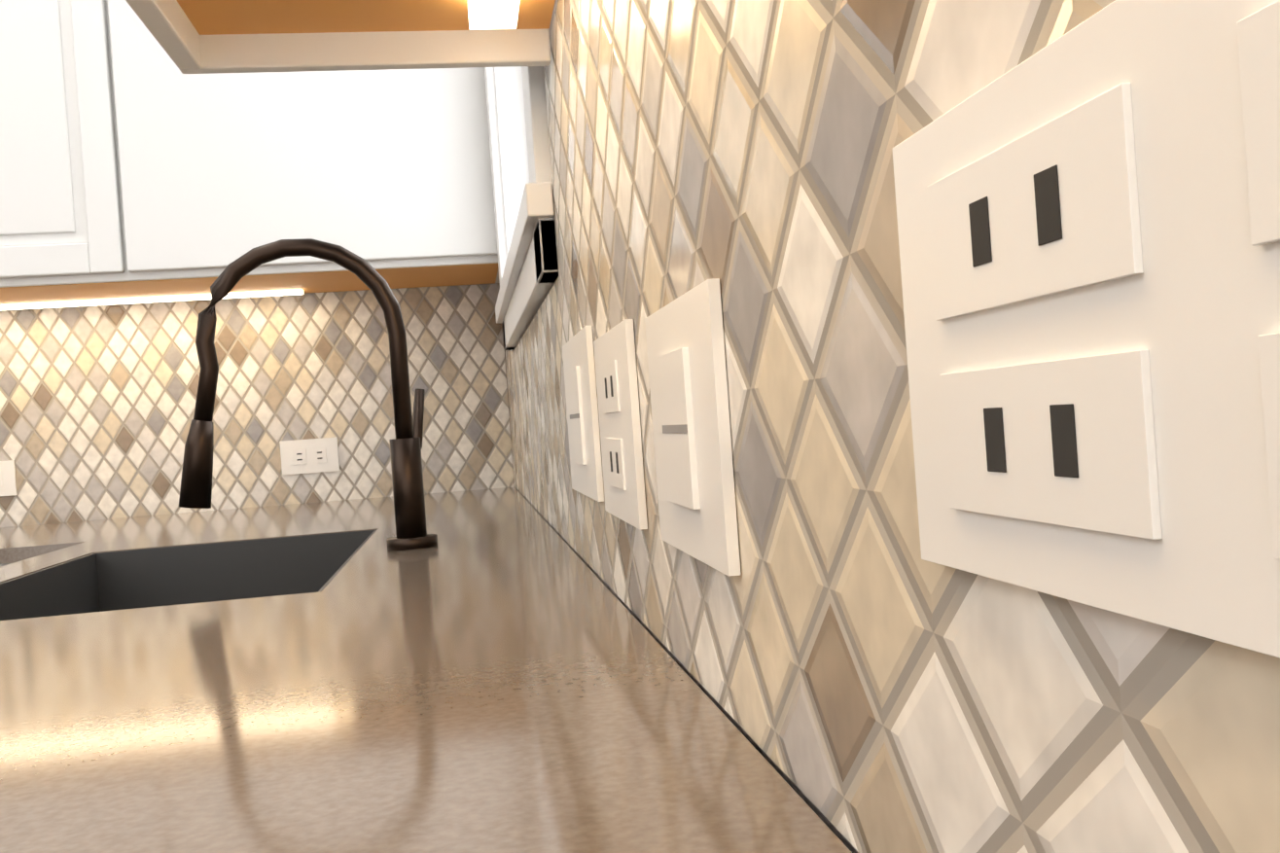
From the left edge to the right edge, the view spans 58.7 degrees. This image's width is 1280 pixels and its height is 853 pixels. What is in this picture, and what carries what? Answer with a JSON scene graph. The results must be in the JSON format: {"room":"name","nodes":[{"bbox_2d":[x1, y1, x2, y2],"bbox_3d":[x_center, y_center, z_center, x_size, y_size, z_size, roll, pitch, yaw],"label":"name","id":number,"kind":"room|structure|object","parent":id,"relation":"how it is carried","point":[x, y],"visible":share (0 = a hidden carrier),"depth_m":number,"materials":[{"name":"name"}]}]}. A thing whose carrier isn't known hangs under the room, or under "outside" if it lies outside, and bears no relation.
{"room":"kitchen","nodes":[
{"label":"kitchen","id":0,"kind":"room"},
{"bbox_2d":[0,552,97,591],"bbox_3d":[-0.720,0.288,1.291,0.004,0.219,0.678,-4,0,-9],"label":"countertop edge","id":1,"kind":"structure","parent":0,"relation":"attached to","point":[48,569],"depth_m":1.43,"materials":[{"name":"beige stone"}]},
{"bbox_2d":[0,536,361,618],"bbox_3d":[-0.391,0.624,1.291,0.674,0.891,0.860,-4,0,-9],"label":"sink","id":2,"kind":"object","parent":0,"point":[293,565],"depth_m":1.64,"materials":[{"name":"black"}]},
{"bbox_2d":[0,503,852,852],"bbox_3d":[-0.380,0.167,0.853,0.720,0.024,2.110,-4,0,-9],"label":"countertop","id":3,"kind":"structure","parent":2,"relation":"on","point":[479,690],"depth_m":0.54,"materials":[{"name":"beige stone"}]},
{"bbox_2d":[178,238,437,550],"bbox_3d":[-0.403,-0.034,1.360,0.292,0.374,0.096,-4,0,-9],"label":"faucet","id":4,"kind":"object","parent":3,"relation":"on","point":[195,488],"visible":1,"depth_m":1.34,"materials":[{"name":"brown metal"}]},
{"bbox_2d":[97,529,369,560],"bbox_3d":[-0.577,0.276,1.654,0.390,0.219,0.004,-4,0,-9],"label":"countertop edge","id":5,"kind":"structure","parent":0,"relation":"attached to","point":[194,545],"depth_m":1.65,"materials":[{"name":"beige stone"}]},
{"bbox_2d":[9,354,518,527],"bbox_3d":[-2.735,-0.296,2.318,5.110,3.050,0.120,-4,0,-9],"label":"wall","id":6,"kind":"structure","parent":0,"point":[440,492],"depth_m":2.63,"materials":[{"name":"beige tile"}]},
{"bbox_2d":[0,303,23,310],"bbox_3d":[-1.548,-0.997,2.258,0.413,1.510,0.350,-4,0,-9],"label":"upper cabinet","id":7,"kind":"object","parent":6,"relation":"attached to","point":[3,306],"depth_m":2.38,"materials":[{"name":"white"}]},
{"bbox_2d":[0,0,167,309],"bbox_3d":[-1.263,-1.018,2.302,0.411,1.510,0.350,-4,0,-9],"label":"upper cabinet","id":8,"kind":"object","parent":6,"relation":"attached to","point":[64,219],"depth_m":2.15,"materials":[{"name":"white wood"}]},
{"bbox_2d":[0,282,514,527],"bbox_3d":[-1.801,-0.820,2.400,2.911,2.132,0.008,-4,0,-9],"label":"wall tile","id":9,"kind":"structure","parent":6,"relation":"attached to","point":[97,405],"depth_m":2.54,"materials":[{"name":"tile"}]},
{"bbox_2d":[0,460,17,496],"bbox_3d":[-1.412,0.115,2.448,0.125,0.076,0.007,-4,0,-9],"label":"electrical outlet","id":10,"kind":"object","parent":9,"relation":"attached to","point":[8,483],"visible":1,"depth_m":2.45,"materials":[{"name":"white plastic"}]},
{"bbox_2d":[279,436,339,475],"bbox_3d":[-0.741,0.066,2.552,0.125,0.076,0.007,-4,0,-9],"label":"electrical outlet","id":11,"kind":"object","parent":9,"relation":"attached to","point":[309,455],"visible":1,"depth_m":2.55,"materials":[{"name":"white plastic"}]},
{"bbox_2d":[112,23,498,301],"bbox_3d":[-0.737,-1.056,2.383,0.782,1.510,0.350,-4,0,-9],"label":"upper cabinet","id":12,"kind":"object","parent":6,"relation":"attached to","point":[382,159],"depth_m":2.22,"materials":[{"name":"white wood"}]},
{"bbox_2d":[315,529,373,587],"bbox_3d":[-0.331,0.260,1.351,0.004,0.219,0.678,-4,0,-9],"label":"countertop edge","id":13,"kind":"structure","parent":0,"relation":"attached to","point":[371,530],"depth_m":1.67,"materials":[{"name":"grey stone"}]},
{"bbox_2d":[518,0,858,852],"bbox_3d":[0.343,-0.496,-1.303,0.120,3.050,7.980,-4,0,-9],"label":"wall","id":14,"kind":"structure","parent":0,"point":[793,786],"depth_m":0.52,"materials":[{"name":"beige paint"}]},
{"bbox_2d":[97,0,555,58],"bbox_3d":[-0.262,-1.098,0.715,0.350,1.475,0.653,-4,0,-9],"label":"upper cabinet","id":15,"kind":"object","parent":14,"relation":"attached to","point":[157,28],"depth_m":1.01,"materials":[{"name":"white"}]},
{"bbox_2d":[484,66,558,350],"bbox_3d":[-0.172,-0.722,1.715,0.131,1.130,1.140,-4,0,-9],"label":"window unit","id":16,"kind":"structure","parent":14,"relation":"in","point":[521,185],"depth_m":1.64,"materials":[{"name":"white"}]},
{"bbox_2d":[504,0,1279,852],"bbox_3d":[-0.091,-0.118,1.254,0.008,0.500,2.771,-4,0,-9],"label":"wall tile","id":17,"kind":"structure","parent":14,"relation":"attached to","point":[855,665],"depth_m":0.33,"materials":[{"name":"tile"}]},
{"bbox_2d":[562,325,604,501],"bbox_3d":[-0.046,-0.009,0.958,0.008,0.135,0.254,-4,0,-9],"label":"light switch","id":18,"kind":"object","parent":17,"relation":"attached to","point":[583,423],"visible":1,"depth_m":0.93,"materials":[{"name":"white plastic"}]},
{"bbox_2d":[593,319,647,530],"bbox_3d":[-0.016,-0.001,0.774,0.007,0.128,0.170,-4,0,-9],"label":"electrical outlet","id":19,"kind":"object","parent":17,"relation":"attached to","point":[620,426],"visible":1,"depth_m":0.74,"materials":[{"name":"white plastic"}]},
{"bbox_2d":[644,278,740,576],"bbox_3d":[0.020,0.001,0.536,0.008,0.120,0.160,-4,0,-9],"label":"light switch","id":20,"kind":"object","parent":17,"relation":"attached to","point":[691,425],"visible":0.98,"depth_m":0.50,"materials":[{"name":"white plastic"}]},
{"bbox_2d":[892,0,1279,658],"bbox_3d":[0.072,-0.017,0.196,0.007,0.092,0.121,-4,0,-9],"label":"electrical outlet","id":21,"kind":"object","parent":17,"relation":"attached to","point":[1087,214],"visible":1,"depth_m":0.17,"materials":[{"name":"white plastic"}]},
{"bbox_3d":[-2.877,1.316,-1.811,7.241,0.100,8.380,-4,0,-9],"label":"floor","id":22,"kind":"structure","parent":0,"visible":0},
{"bbox_2d":[0,564,31,579],"bbox_3d":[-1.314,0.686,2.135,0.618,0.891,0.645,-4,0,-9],"label":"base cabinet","id":23,"kind":"object","parent":22,"relation":"on","point":[5,569],"depth_m":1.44,"materials":[{"name":"white"}]},
{"bbox_2d":[0,487,529,564],"bbox_3d":[-1.670,0.253,2.065,2.905,0.024,0.680,-4,0,-9],"label":"countertop","id":24,"kind":"structure","parent":23,"relation":"on","point":[17,544],"depth_m":2.16,"materials":[{"name":"beige stone"}]}
]}

